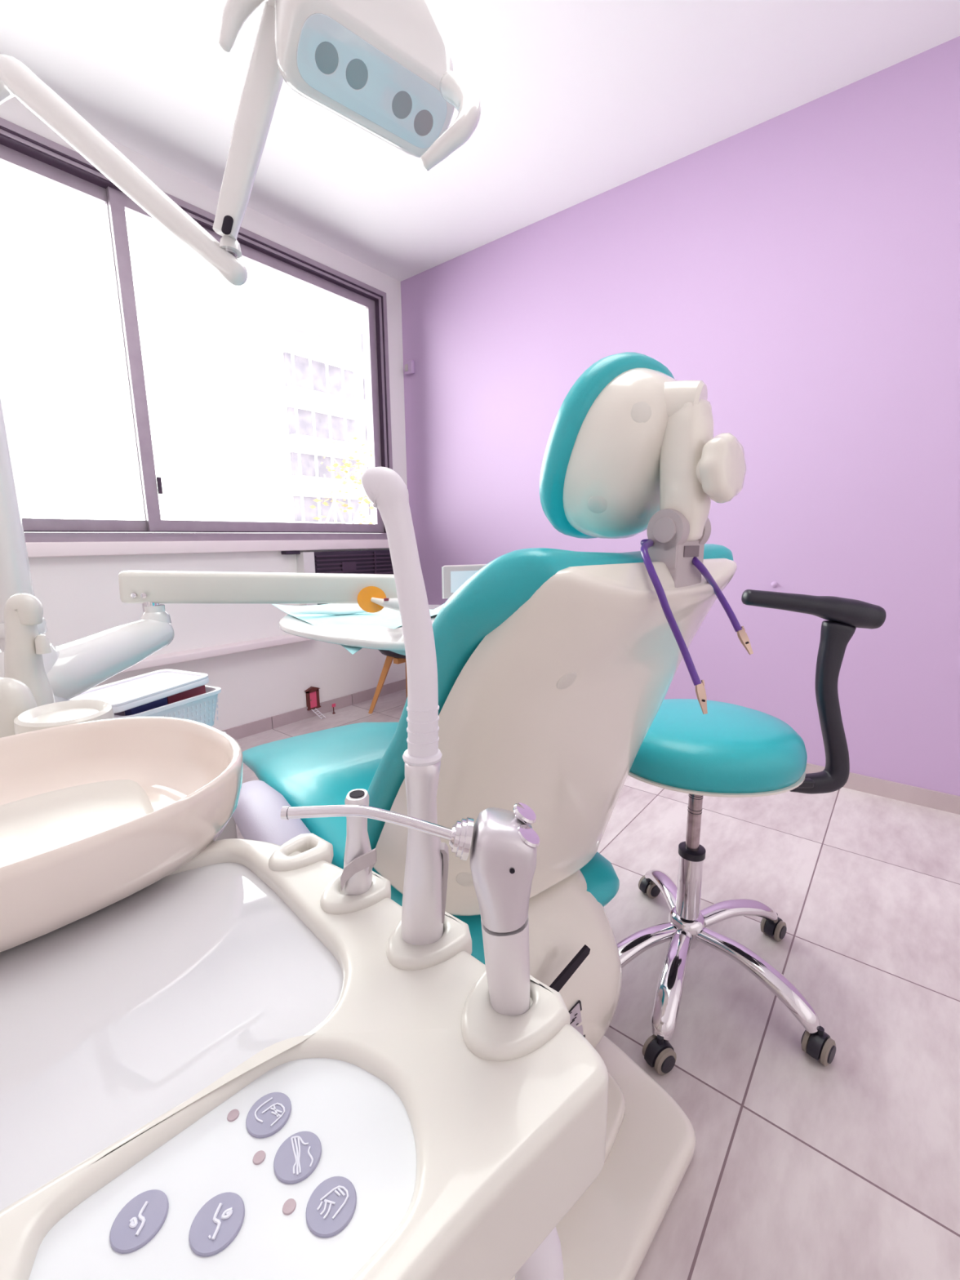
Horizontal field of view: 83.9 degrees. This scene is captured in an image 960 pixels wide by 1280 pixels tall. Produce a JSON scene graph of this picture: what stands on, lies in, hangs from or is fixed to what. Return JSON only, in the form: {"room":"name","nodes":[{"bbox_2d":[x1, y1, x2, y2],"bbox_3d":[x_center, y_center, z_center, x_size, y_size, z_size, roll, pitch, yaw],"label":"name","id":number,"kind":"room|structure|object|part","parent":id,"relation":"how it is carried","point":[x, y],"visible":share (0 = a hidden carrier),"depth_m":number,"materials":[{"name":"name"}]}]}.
{"room":"dental clinic","nodes":[
{"label":"dental clinic","id":0,"kind":"room"},
{"bbox_2d":[0,96,407,730],"bbox_3d":[-2.070,-0.703,2.188,0.200,2.855,4.666,8,14,38],"label":"wall","id":1,"kind":"structure","parent":0,"point":[79,596],"depth_m":2.99,"materials":[{"name":"white paint"}]},
{"bbox_2d":[0,117,392,542],"bbox_3d":[-1.490,-1.318,2.706,0.097,1.610,2.670,8,14,38],"label":"window","id":2,"kind":"structure","parent":1,"relation":"in","point":[24,149],"depth_m":2.62,"materials":[{"name":"metal"}]},
{"bbox_3d":[-1.984,-1.208,2.161,0.025,1.505,1.085,8,14,38],"label":"sash","id":3,"kind":"part","parent":2,"relation":"part of","materials":[{"name":"glass"}]},
{"bbox_3d":[-1.177,-1.392,3.099,0.025,1.505,1.523,8,14,38],"label":"sash","id":4,"kind":"part","parent":2,"relation":"part of","materials":[{"name":"metal"}]},
{"bbox_2d":[26,539,389,557],"bbox_3d":[-1.469,-0.488,2.800,0.070,0.062,2.790,8,14,38],"label":"window sill","id":5,"kind":"structure","parent":1,"relation":"attached to","point":[34,549],"depth_m":2.71,"materials":[{"name":"white stone"}]},
{"bbox_2d":[120,634,311,672],"bbox_3d":[-1.658,0.113,2.628,0.100,0.040,1.910,8,14,38],"label":"trim","id":6,"kind":"structure","parent":1,"relation":"attached to","point":[216,651],"depth_m":2.85,"materials":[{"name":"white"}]},
{"bbox_2d":[221,679,405,739],"bbox_3d":[-1.827,0.638,2.566,0.011,0.075,4.182,8,14,38],"label":"baseboard","id":7,"kind":"structure","parent":1,"relation":"attached to","point":[251,728],"depth_m":3.42,"materials":[{"name":"tile"}]},
{"bbox_2d":[304,686,325,719],"bbox_3d":[-1.049,0.403,3.433,0.101,0.199,0.106,8,14,38],"label":"door","id":8,"kind":"structure","parent":1,"relation":"in","point":[313,701],"depth_m":3.44,"materials":[{"name":"red wood"}]},
{"bbox_3d":[-1.079,0.373,3.451,0.026,0.146,0.106,8,14,38],"label":"door frame","id":9,"kind":"part","parent":8,"relation":"part of","materials":[{"name":"red wood"}]},
{"bbox_3d":[-1.083,0.385,3.457,0.014,0.103,0.052,8,14,38],"label":"door panel","id":10,"kind":"part","parent":8,"relation":"part of","materials":[{"name":"red paint"}]},
{"bbox_2d":[280,549,393,605],"bbox_3d":[-0.854,-0.343,3.567,0.075,0.514,0.950,8,14,38],"label":"air conditioner","id":11,"kind":"object","parent":1,"relation":"attached to","point":[360,562],"visible":0.2,"depth_m":3.46,"materials":[{"name":"grey"}]},
{"bbox_2d":[280,551,300,554],"bbox_3d":[-1.135,-0.524,3.203,0.045,0.019,0.097,8,14,38],"label":"vent","id":12,"kind":"object","parent":11,"relation":"attached to","point":[282,552],"depth_m":3.18,"materials":[{"name":"grey"}]},
{"bbox_3d":[-1.067,-0.288,3.308,0.075,0.506,0.076,8,14,38],"label":"panel","id":13,"kind":"part","parent":11,"relation":"part of","materials":[{"name":"white ceramic"}]},
{"bbox_2d":[315,551,393,573],"bbox_3d":[-0.777,-0.407,3.605,0.013,0.365,0.745,8,14,38],"label":"grille","id":14,"kind":"object","parent":11,"relation":"attached to","point":[340,562],"depth_m":3.52,"materials":[{"name":"grey metal"}]},
{"bbox_2d":[0,0,959,281],"bbox_3d":[-0.206,-1.915,0.522,5.090,0.120,4.816,8,14,38],"label":"ceiling","id":15,"kind":"structure","parent":0,"point":[580,100],"depth_m":2.10,"materials":[{"name":"white paint"}]},
{"bbox_2d":[0,0,480,286],"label":"light","id":16,"kind":"object","parent":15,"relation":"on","point":[384,70],"depth_m":0.78,"materials":[{"name":"white plastic"}]},
{"bbox_3d":[-0.628,-0.724,0.830,0.521,0.330,0.057,1,11,7],"label":"arm","id":17,"kind":"part","parent":16,"relation":"part of","materials":[{"name":"white plastic"}]},
{"bbox_2d":[219,235,242,258],"bbox_3d":[-0.390,-0.615,0.833,0.034,0.020,0.034,8,14,38],"label":"joint","id":18,"kind":"object","parent":16,"relation":"attached to","point":[229,246],"depth_m":0.82,"materials":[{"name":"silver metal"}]},
{"bbox_3d":[-0.303,-0.882,0.740,0.116,0.142,0.040,-8,13,-35],"label":"grip handle","id":19,"kind":"part","parent":16,"relation":"part of","materials":[{"name":"white plastic"}]},
{"bbox_3d":[-0.334,-0.758,0.792,0.150,0.288,0.032,1,11,7],"label":"arm","id":20,"kind":"part","parent":16,"relation":"part of","materials":[{"name":"white plastic"}]},
{"bbox_3d":[-0.031,-0.717,0.734,0.073,0.181,0.132,2,11,11],"label":"grip handle","id":21,"kind":"part","parent":16,"relation":"part of","materials":[{"name":"white plastic"}]},
{"bbox_2d":[235,688,959,1279],"bbox_3d":[-0.183,0.998,1.076,5.090,0.100,4.816,8,14,38],"label":"floor","id":22,"kind":"structure","parent":0,"point":[801,1167],"depth_m":1.25,"materials":[{"name":"tile"}]},
{"bbox_2d":[0,388,34,649],"label":"pole","id":23,"kind":"object","parent":22,"relation":"on","point":[15,577],"depth_m":0.95,"materials":[{"name":"white plastic"}]},
{"bbox_3d":[-0.862,0.024,1.006,0.120,1.850,0.120,8,14,38],"label":"post","id":24,"kind":"part","parent":23,"relation":"part of","materials":[{"name":"white ceramic"}]},
{"bbox_2d":[0,570,440,702],"bbox_3d":[-0.513,-0.049,1.533,1.440,0.330,1.335,1,11,9],"label":"dental tray arm","id":25,"kind":"object","parent":23,"relation":"attached to","point":[371,599],"depth_m":1.29},
{"bbox_3d":[-0.812,0.043,1.149,0.120,0.145,0.378,3,11,17],"label":"swing arm","id":26,"kind":"part","parent":25,"relation":"part of","materials":[{"name":"white ceramic"}]},
{"bbox_3d":[-0.513,-0.049,1.533,1.209,0.330,0.785,-5,12,-25],"label":"delivery arm","id":27,"kind":"part","parent":25,"relation":"part of"},
{"bbox_3d":[-0.517,-0.133,1.362,0.696,0.102,0.060,-3,11,-14],"label":"spring arm","id":28,"kind":"part","parent":25,"relation":"part of","materials":[{"name":"white plastic"}]},
{"bbox_2d":[271,603,439,654],"bbox_3d":[-0.359,-0.071,1.740,0.426,0.057,0.747,-8,13,-35],"label":"paper sheet","id":29,"kind":"object","parent":25,"relation":"on","point":[386,617],"visible":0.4,"depth_m":1.65,"materials":[{"name":"white paper"}]},
{"bbox_2d":[289,607,366,614],"bbox_3d":[-0.470,-0.092,1.695,0.255,0.025,0.036,-2,11,-9],"label":"pack","id":30,"kind":"object","parent":29,"relation":"on","point":[323,611],"visible":0.8,"depth_m":1.68,"materials":[{"name":"white plastic"}]},
{"bbox_2d":[278,604,440,650],"bbox_3d":[-0.257,-0.118,1.699,0.791,0.151,0.678,8,14,38],"label":"tray","id":31,"kind":"object","parent":25,"relation":"on","point":[370,637],"depth_m":1.43,"materials":[{"name":"white plastic"}]},
{"bbox_3d":[-0.192,-0.083,1.355,0.111,0.047,0.032,1,11,8],"label":"handle","id":32,"kind":"part","parent":25,"relation":"part of","materials":[{"name":"white plastic"}]},
{"bbox_2d":[433,604,444,610],"bbox_3d":[-0.059,-0.112,1.868,0.186,0.007,0.395,1,11,8],"label":"paper sheet","id":33,"kind":"object","parent":25,"relation":"on","point":[438,608],"visible":0.07,"depth_m":1.86,"materials":[{"name":"white paper"}]},
{"bbox_2d":[441,564,486,598],"bbox_3d":[-0.033,-0.165,1.634,0.167,0.132,0.034,0,11,2],"label":"display screen","id":34,"kind":"object","parent":25,"relation":"on","point":[453,576],"visible":0.52,"depth_m":1.61,"materials":[{"name":"grey plastic"}]},
{"bbox_2d":[214,731,237,840],"bbox_3d":[-1.002,0.576,1.575,0.355,0.555,0.400,4,12,24],"label":"storage cabinet","id":35,"kind":"object","parent":22,"relation":"on","point":[229,831],"visible":0.02,"depth_m":1.65,"materials":[{"name":"white ceramic"}]},
{"bbox_2d":[70,669,221,726],"bbox_3d":[-0.987,0.207,1.592,0.240,0.164,0.345,4,12,24],"label":"plastic basket","id":36,"kind":"object","parent":35,"relation":"on","point":[124,695],"visible":0.57,"depth_m":1.58,"materials":[{"name":"white plastic"}]},
{"bbox_3d":[-0.999,0.148,1.574,0.220,0.029,0.320,4,12,23],"label":"lid","id":37,"kind":"part","parent":36,"relation":"part of","materials":[{"name":"white plastic"}]},
{"bbox_2d":[124,697,168,715],"bbox_3d":[-0.946,0.228,1.523,0.030,0.108,0.105,4,12,24],"label":"book","id":38,"kind":"object","parent":36,"relation":"in","point":[162,702],"visible":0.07,"depth_m":1.50,"materials":[{"name":"blue paper"}]},
{"bbox_2d":[167,684,205,704],"bbox_3d":[-0.893,0.206,1.629,0.016,0.110,0.125,4,12,24],"label":"book","id":39,"kind":"object","parent":36,"relation":"in","point":[201,690],"visible":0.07,"depth_m":1.62,"materials":[{"name":"red paper"}]},
{"bbox_3d":[-0.847,0.578,1.503,0.014,0.455,0.360,4,12,24],"label":"cabinet door","id":40,"kind":"part","parent":35,"relation":"part of","materials":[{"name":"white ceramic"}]},
{"bbox_2d":[332,702,335,714],"bbox_3d":[-0.966,0.453,3.525,0.020,0.068,0.026,8,14,38],"label":"signpost","id":41,"kind":"object","parent":22,"relation":"on","point":[333,704],"visible":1,"depth_m":3.52,"materials":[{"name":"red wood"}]},
{"bbox_2d":[368,649,407,713],"bbox_3d":[-0.435,0.148,3.451,0.571,0.694,0.501,8,14,38],"label":"chair","id":42,"kind":"object","parent":22,"relation":"on","point":[397,659],"visible":0.16,"depth_m":3.45,"materials":[{"name":"brown wood"}]},
{"bbox_3d":[-0.645,0.286,3.488,0.184,0.411,0.048,1,11,6],"label":"leg","id":43,"kind":"part","parent":42,"relation":"part of","materials":[{"name":"brown wood"}]},
{"bbox_3d":[-0.496,0.244,3.705,0.048,0.413,0.218,-3,11,-12],"label":"leg","id":44,"kind":"part","parent":42,"relation":"part of","materials":[{"name":"brown wood"}]},
{"bbox_2d":[231,351,746,1279],"bbox_3d":[-0.343,0.213,1.241,1.043,1.382,1.910,-8,13,-35],"label":"chair","id":45,"kind":"object","parent":22,"relation":"on","point":[556,667],"visible":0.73,"depth_m":0.81,"materials":[{"name":"white plastic"}]},
{"bbox_3d":[-0.458,0.446,1.206,0.110,0.140,0.530,-9,14,-37],"label":"armrest","id":46,"kind":"part","parent":45,"relation":"part of","materials":[{"name":"grey plastic"}]},
{"bbox_2d":[0,593,608,1279],"bbox_3d":[-0.420,0.500,0.469,0.950,1.008,0.441,8,14,38],"label":"dental unit","id":47,"kind":"object","parent":45,"relation":"attached to","point":[220,1060],"visible":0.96,"depth_m":0.27,"materials":[{"name":"white plastic"}]},
{"bbox_2d":[4,593,54,706],"bbox_3d":[-0.671,0.048,0.780,0.072,0.232,0.068,8,14,38],"label":"joint","id":48,"kind":"object","parent":47,"relation":"on","point":[24,648],"depth_m":0.76,"materials":[{"name":"white plastic"}]},
{"bbox_3d":[-0.634,0.005,0.774,0.018,0.028,0.018,8,14,38],"label":"lid knob","id":49,"kind":"part","parent":47,"relation":"part of","materials":[{"name":"white plastic"}]},
{"bbox_2d":[13,699,114,734],"bbox_3d":[-0.505,0.112,0.655,0.110,0.053,0.096,8,14,38],"label":"cup holder","id":50,"kind":"object","parent":47,"relation":"on","point":[77,711],"depth_m":0.65,"materials":[{"name":"white plastic"}]},
{"bbox_2d":[0,716,243,951],"bbox_3d":[-0.371,0.147,0.442,0.292,0.067,0.314,8,14,38],"label":"bowl","id":51,"kind":"object","parent":47,"relation":"on","point":[108,828],"depth_m":0.44,"materials":[{"name":"beige ceramic"}]},
{"bbox_2d":[226,1109,239,1121],"bbox_3d":[-0.112,0.215,0.242,0.005,0.001,0.005,8,14,38],"label":"indicator light","id":52,"kind":"object","parent":47,"relation":"on","point":[233,1115],"depth_m":0.24,"materials":[{"name":"pink plastic"}]},
{"bbox_2d":[252,1150,266,1164],"bbox_3d":[-0.093,0.218,0.226,0.005,0.001,0.005,8,14,38],"label":"indicator light","id":53,"kind":"object","parent":47,"relation":"on","point":[259,1157],"depth_m":0.23,"materials":[{"name":"pink plastic"}]},
{"bbox_2d":[282,1198,296,1215],"bbox_3d":[-0.075,0.222,0.209,0.005,0.001,0.005,8,14,38],"label":"indicator light","id":54,"kind":"object","parent":47,"relation":"on","point":[289,1205],"depth_m":0.21,"materials":[{"name":"pink plastic"}]},
{"bbox_2d":[340,788,376,895],"bbox_3d":[-0.085,0.147,0.377,0.026,0.082,0.026,-2,11,-6],"label":"saliva ejector handpiece","id":55,"kind":"object","parent":47,"relation":"on","point":[356,878],"visible":0.92,"depth_m":0.37,"materials":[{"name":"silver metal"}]},
{"bbox_3d":[-0.084,0.160,0.370,0.025,0.033,0.006,-1,11,-1],"label":"release lever","id":56,"kind":"part","parent":55,"relation":"part of","materials":[{"name":"grey plastic"}]},
{"bbox_2d":[360,466,448,945],"bbox_3d":[-0.041,0.053,0.315,0.043,0.297,0.028,-2,11,-10],"label":"suction handpiece","id":57,"kind":"object","parent":47,"relation":"on","point":[427,858],"visible":0.98,"depth_m":0.31,"materials":[{"name":"white plastic"}]},
{"bbox_3d":[-0.036,0.135,0.331,0.028,0.131,0.027,0,11,3],"label":"handle","id":58,"kind":"part","parent":57,"relation":"part of","materials":[{"name":"white plastic"}]},
{"bbox_3d":[-0.023,0.152,0.334,0.006,0.051,0.008,0,11,0],"label":"release lever","id":59,"kind":"part","parent":57,"relation":"part of","materials":[{"name":"grey plastic"}]},
{"bbox_2d":[280,802,539,1015],"bbox_3d":[-0.035,0.146,0.280,0.129,0.127,0.032,-1,11,-1],"label":"syringe","id":60,"kind":"object","parent":47,"relation":"on","point":[504,845],"visible":1,"depth_m":0.27,"materials":[{"name":"silver metal"}]},
{"bbox_3d":[0.014,0.176,0.287,0.027,0.064,0.028,0,11,3],"label":"handle","id":61,"kind":"part","parent":60,"relation":"part of","materials":[{"name":"white plastic"}]},
{"bbox_2d":[242,722,619,964],"bbox_3d":[-0.293,0.427,1.591,0.616,0.230,1.455,-9,14,-37],"label":"seat cushion","id":62,"kind":"object","parent":45,"relation":"on","point":[569,895],"depth_m":1.16,"materials":[{"name":"teal leather"}]},
{"bbox_2d":[342,543,733,858],"bbox_3d":[0.070,0.171,1.038,0.573,0.701,0.637,-9,14,-37],"label":"backrest cushion","id":63,"kind":"object","parent":45,"relation":"on","point":[556,667],"depth_m":0.76,"materials":[{"name":"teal plastic"}]},
{"bbox_3d":[-0.180,0.931,1.026,1.025,0.050,0.861,8,14,38],"label":"plate","id":64,"kind":"part","parent":45,"relation":"part of","materials":[{"name":"white plastic"}]},
{"bbox_2d":[539,351,675,538],"bbox_3d":[0.197,-0.284,0.813,0.155,0.254,0.246,8,14,38],"label":"cushion","id":65,"kind":"object","parent":45,"relation":"on","point":[599,477],"depth_m":0.72,"materials":[{"name":"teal plastic"}]},
{"bbox_3d":[0.278,-0.227,0.720,0.062,0.189,0.061,-9,14,-39],"label":"headrest arm","id":66,"kind":"part","parent":45,"relation":"part of","materials":[{"name":"white plastic"}]},
{"bbox_2d":[640,538,753,714],"bbox_3d":[0.286,-0.028,0.744,0.185,0.222,0.124,-10,14,-41],"label":"cord","id":67,"kind":"object","parent":45,"relation":"hanging from","point":[646,544],"visible":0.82,"depth_m":0.69,"materials":[{"name":"purple"}]},
{"bbox_3d":[0.294,-0.221,0.701,0.042,0.043,0.032,-10,14,-40],"label":"knob stem","id":68,"kind":"part","parent":45,"relation":"part of","materials":[{"name":"white plastic"}]},
{"bbox_3d":[0.311,-0.219,0.681,0.087,0.087,0.032,-10,14,-41],"label":"adjustment knob","id":69,"kind":"part","parent":45,"relation":"part of","materials":[{"name":"white plastic"}]},
{"bbox_2d":[616,589,886,1075],"bbox_3d":[0.577,0.389,1.285,0.572,1.007,0.648,8,14,38],"label":"stool","id":70,"kind":"object","parent":22,"relation":"on","point":[730,750],"visible":0.84,"depth_m":1.24,"materials":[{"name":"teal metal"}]},
{"bbox_3d":[0.387,0.788,1.338,0.293,0.101,0.054,-5,12,-25],"label":"leg","id":71,"kind":"part","parent":70,"relation":"part of","materials":[{"name":"silver metal"}]},
{"bbox_3d":[0.545,0.743,1.571,0.054,0.100,0.267,0,11,0],"label":"leg","id":72,"kind":"part","parent":70,"relation":"part of","materials":[{"name":"silver metal"}]},
{"bbox_3d":[0.459,0.801,1.267,0.054,0.101,0.285,6,12,29],"label":"leg","id":73,"kind":"part","parent":70,"relation":"part of","materials":[{"name":"silver metal"}]},
{"bbox_2d":[629,698,807,793],"bbox_3d":[0.540,0.235,1.310,0.448,0.113,0.441,8,14,38],"label":"seat cushion","id":74,"kind":"object","parent":70,"relation":"on","point":[730,748],"depth_m":1.15,"materials":[{"name":"teal leather"}]},
{"bbox_3d":[0.706,0.761,1.470,0.287,0.101,0.054,-4,11,-19],"label":"leg","id":75,"kind":"part","parent":70,"relation":"part of","materials":[{"name":"silver metal"}]},
{"bbox_3d":[0.652,0.798,1.276,0.054,0.101,0.295,-9,14,-38],"label":"leg","id":76,"kind":"part","parent":70,"relation":"part of","materials":[{"name":"silver metal"}]},
{"bbox_3d":[0.847,0.170,1.309,0.143,0.438,0.047,0,11,1],"label":"armrest","id":77,"kind":"part","parent":70,"relation":"part of","materials":[{"name":"black plastic"}]},
{"bbox_2d":[400,35,959,795],"bbox_3d":[1.247,-0.807,2.600,4.840,2.855,0.150,8,14,38],"label":"wall","id":78,"kind":"structure","parent":0,"point":[801,264],"depth_m":2.38,"materials":[{"name":"purple paint"}]},
{"bbox_2d":[404,360,414,375],"bbox_3d":[-0.487,-1.881,3.688,0.075,0.085,0.034,8,14,38],"label":"wall sensor","id":79,"kind":"object","parent":78,"relation":"attached to","point":[409,365],"visible":1,"depth_m":3.67,"materials":[{"name":"purple paint"}]},
{"bbox_2d":[770,581,777,587],"bbox_3d":[1.372,-0.259,2.494,0.028,0.028,0.028,8,14,38],"label":"wall hook","id":80,"kind":"object","parent":78,"relation":"attached to","point":[774,584],"visible":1,"depth_m":2.49,"materials":[{"name":"purple paint"}]},
{"bbox_2d":[805,762,959,814],"bbox_3d":[1.289,0.582,2.733,4.625,0.075,0.011,8,14,38],"label":"baseboard","id":81,"kind":"structure","parent":78,"relation":"attached to","point":[926,797],"depth_m":2.31,"materials":[{"name":"tile"}]},
{"label":"outside","id":82,"kind":"structure","parent":0,"visible":0},
{"bbox_3d":[-15.680,3.658,20.091,41.600,0.200,70.000,8,14,38],"label":"ground","id":83,"kind":"structure","parent":82,"visible":0},
{"bbox_2d":[175,285,375,533],"bbox_3d":[-4.303,-4.950,24.896,7.500,14.745,14.000,8,14,38],"label":"apartment building","id":84,"kind":"structure","parent":83,"relation":"on","point":[266,381],"depth_m":18.09,"materials":[{"name":"white"}]},
{"bbox_3d":[-5.755,-9.916,16.128,0.060,0.992,0.060,8,14,38],"label":"rail post","id":85,"kind":"part","parent":84,"relation":"part of","materials":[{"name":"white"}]},
{"bbox_3d":[-5.744,-8.405,16.415,0.060,1.114,0.060,8,14,38],"label":"rail post","id":86,"kind":"part","parent":84,"relation":"part of","materials":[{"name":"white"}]},
{"bbox_3d":[-5.732,-6.915,16.699,0.060,0.923,0.060,8,14,38],"label":"rail post","id":87,"kind":"part","parent":84,"relation":"part of","materials":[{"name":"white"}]},
{"bbox_3d":[-5.722,-5.625,16.944,0.060,0.788,0.060,8,14,38],"label":"rail post","id":88,"kind":"part","parent":84,"relation":"part of","materials":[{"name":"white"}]},
{"bbox_3d":[-5.711,-4.247,17.206,0.060,0.840,0.060,8,14,38],"label":"rail post","id":89,"kind":"part","parent":84,"relation":"part of","materials":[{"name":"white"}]},
{"bbox_3d":[-5.367,-10.010,16.602,0.060,0.992,0.060,8,14,38],"label":"rail post","id":90,"kind":"part","parent":84,"relation":"part of","materials":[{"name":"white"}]},
{"bbox_3d":[-5.355,-8.498,16.890,0.060,1.114,0.060,8,14,38],"label":"rail post","id":91,"kind":"part","parent":84,"relation":"part of","materials":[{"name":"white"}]},
{"bbox_3d":[-5.344,-7.008,17.173,0.060,0.923,0.060,8,14,38],"label":"rail post","id":92,"kind":"part","parent":84,"relation":"part of","materials":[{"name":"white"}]},
{"bbox_3d":[-5.334,-5.718,17.419,0.060,0.788,0.060,8,14,38],"label":"rail post","id":93,"kind":"part","parent":84,"relation":"part of","materials":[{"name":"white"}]},
{"bbox_3d":[-5.323,-4.340,17.681,0.060,0.840,0.060,8,14,38],"label":"rail post","id":94,"kind":"part","parent":84,"relation":"part of","materials":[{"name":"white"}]},
{"bbox_3d":[-4.979,-10.103,17.076,0.060,0.992,0.060,8,14,38],"label":"rail post","id":95,"kind":"part","parent":84,"relation":"part of","materials":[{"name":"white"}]},
{"bbox_3d":[-4.967,-8.591,17.364,0.060,1.114,0.060,8,14,38],"label":"rail post","id":96,"kind":"part","parent":84,"relation":"part of","materials":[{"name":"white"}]},
{"bbox_3d":[-4.955,-7.102,17.647,0.060,0.923,0.060,8,14,38],"label":"rail post","id":97,"kind":"part","parent":84,"relation":"part of","materials":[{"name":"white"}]},
{"bbox_3d":[-4.946,-5.811,17.893,0.060,0.788,0.060,8,14,38],"label":"rail post","id":98,"kind":"part","parent":84,"relation":"part of","materials":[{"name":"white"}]},
{"bbox_3d":[-4.935,-4.434,18.155,0.060,0.840,0.060,8,14,38],"label":"rail post","id":99,"kind":"part","parent":84,"relation":"part of","materials":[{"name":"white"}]},
{"bbox_3d":[-4.590,-10.196,17.551,0.060,0.992,0.060,8,14,38],"label":"rail post","id":100,"kind":"part","parent":84,"relation":"part of","materials":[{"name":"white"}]},
{"bbox_3d":[-4.579,-8.685,17.838,0.060,1.114,0.060,8,14,38],"label":"rail post","id":101,"kind":"part","parent":84,"relation":"part of","materials":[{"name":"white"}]},
{"bbox_3d":[-4.567,-7.195,18.122,0.060,0.923,0.060,8,14,38],"label":"rail post","id":102,"kind":"part","parent":84,"relation":"part of","materials":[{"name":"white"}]},
{"bbox_3d":[-4.557,-5.905,18.367,0.060,0.788,0.060,8,14,38],"label":"rail post","id":103,"kind":"part","parent":84,"relation":"part of","materials":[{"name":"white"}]},
{"bbox_3d":[-4.547,-4.527,18.629,0.060,0.840,0.060,8,14,38],"label":"rail post","id":104,"kind":"part","parent":84,"relation":"part of","materials":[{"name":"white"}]},
{"bbox_3d":[-4.202,-10.289,18.025,0.060,0.992,0.060,8,14,38],"label":"rail post","id":105,"kind":"part","parent":84,"relation":"part of","materials":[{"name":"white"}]},
{"bbox_3d":[-4.190,-8.778,18.312,0.060,1.114,0.060,8,14,38],"label":"rail post","id":106,"kind":"part","parent":84,"relation":"part of","materials":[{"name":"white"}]},
{"bbox_3d":[-4.179,-7.288,18.596,0.060,0.923,0.060,8,14,38],"label":"rail post","id":107,"kind":"part","parent":84,"relation":"part of","materials":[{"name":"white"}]},
{"bbox_3d":[-4.169,-5.998,18.841,0.060,0.788,0.060,8,14,38],"label":"rail post","id":108,"kind":"part","parent":84,"relation":"part of","materials":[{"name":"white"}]},
{"bbox_3d":[-4.158,-4.620,19.104,0.060,0.840,0.060,8,14,38],"label":"rail post","id":109,"kind":"part","parent":84,"relation":"part of","materials":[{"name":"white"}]},
{"bbox_2d":[309,432,374,524],"bbox_3d":[-2.262,1.168,8.705,0.703,8.748,2.534,8,14,38],"label":"street tree","id":110,"kind":"object","parent":83,"relation":"on","point":[365,500],"visible":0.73,"depth_m":8.24,"materials":[{"name":"grey plant"}]}
]}

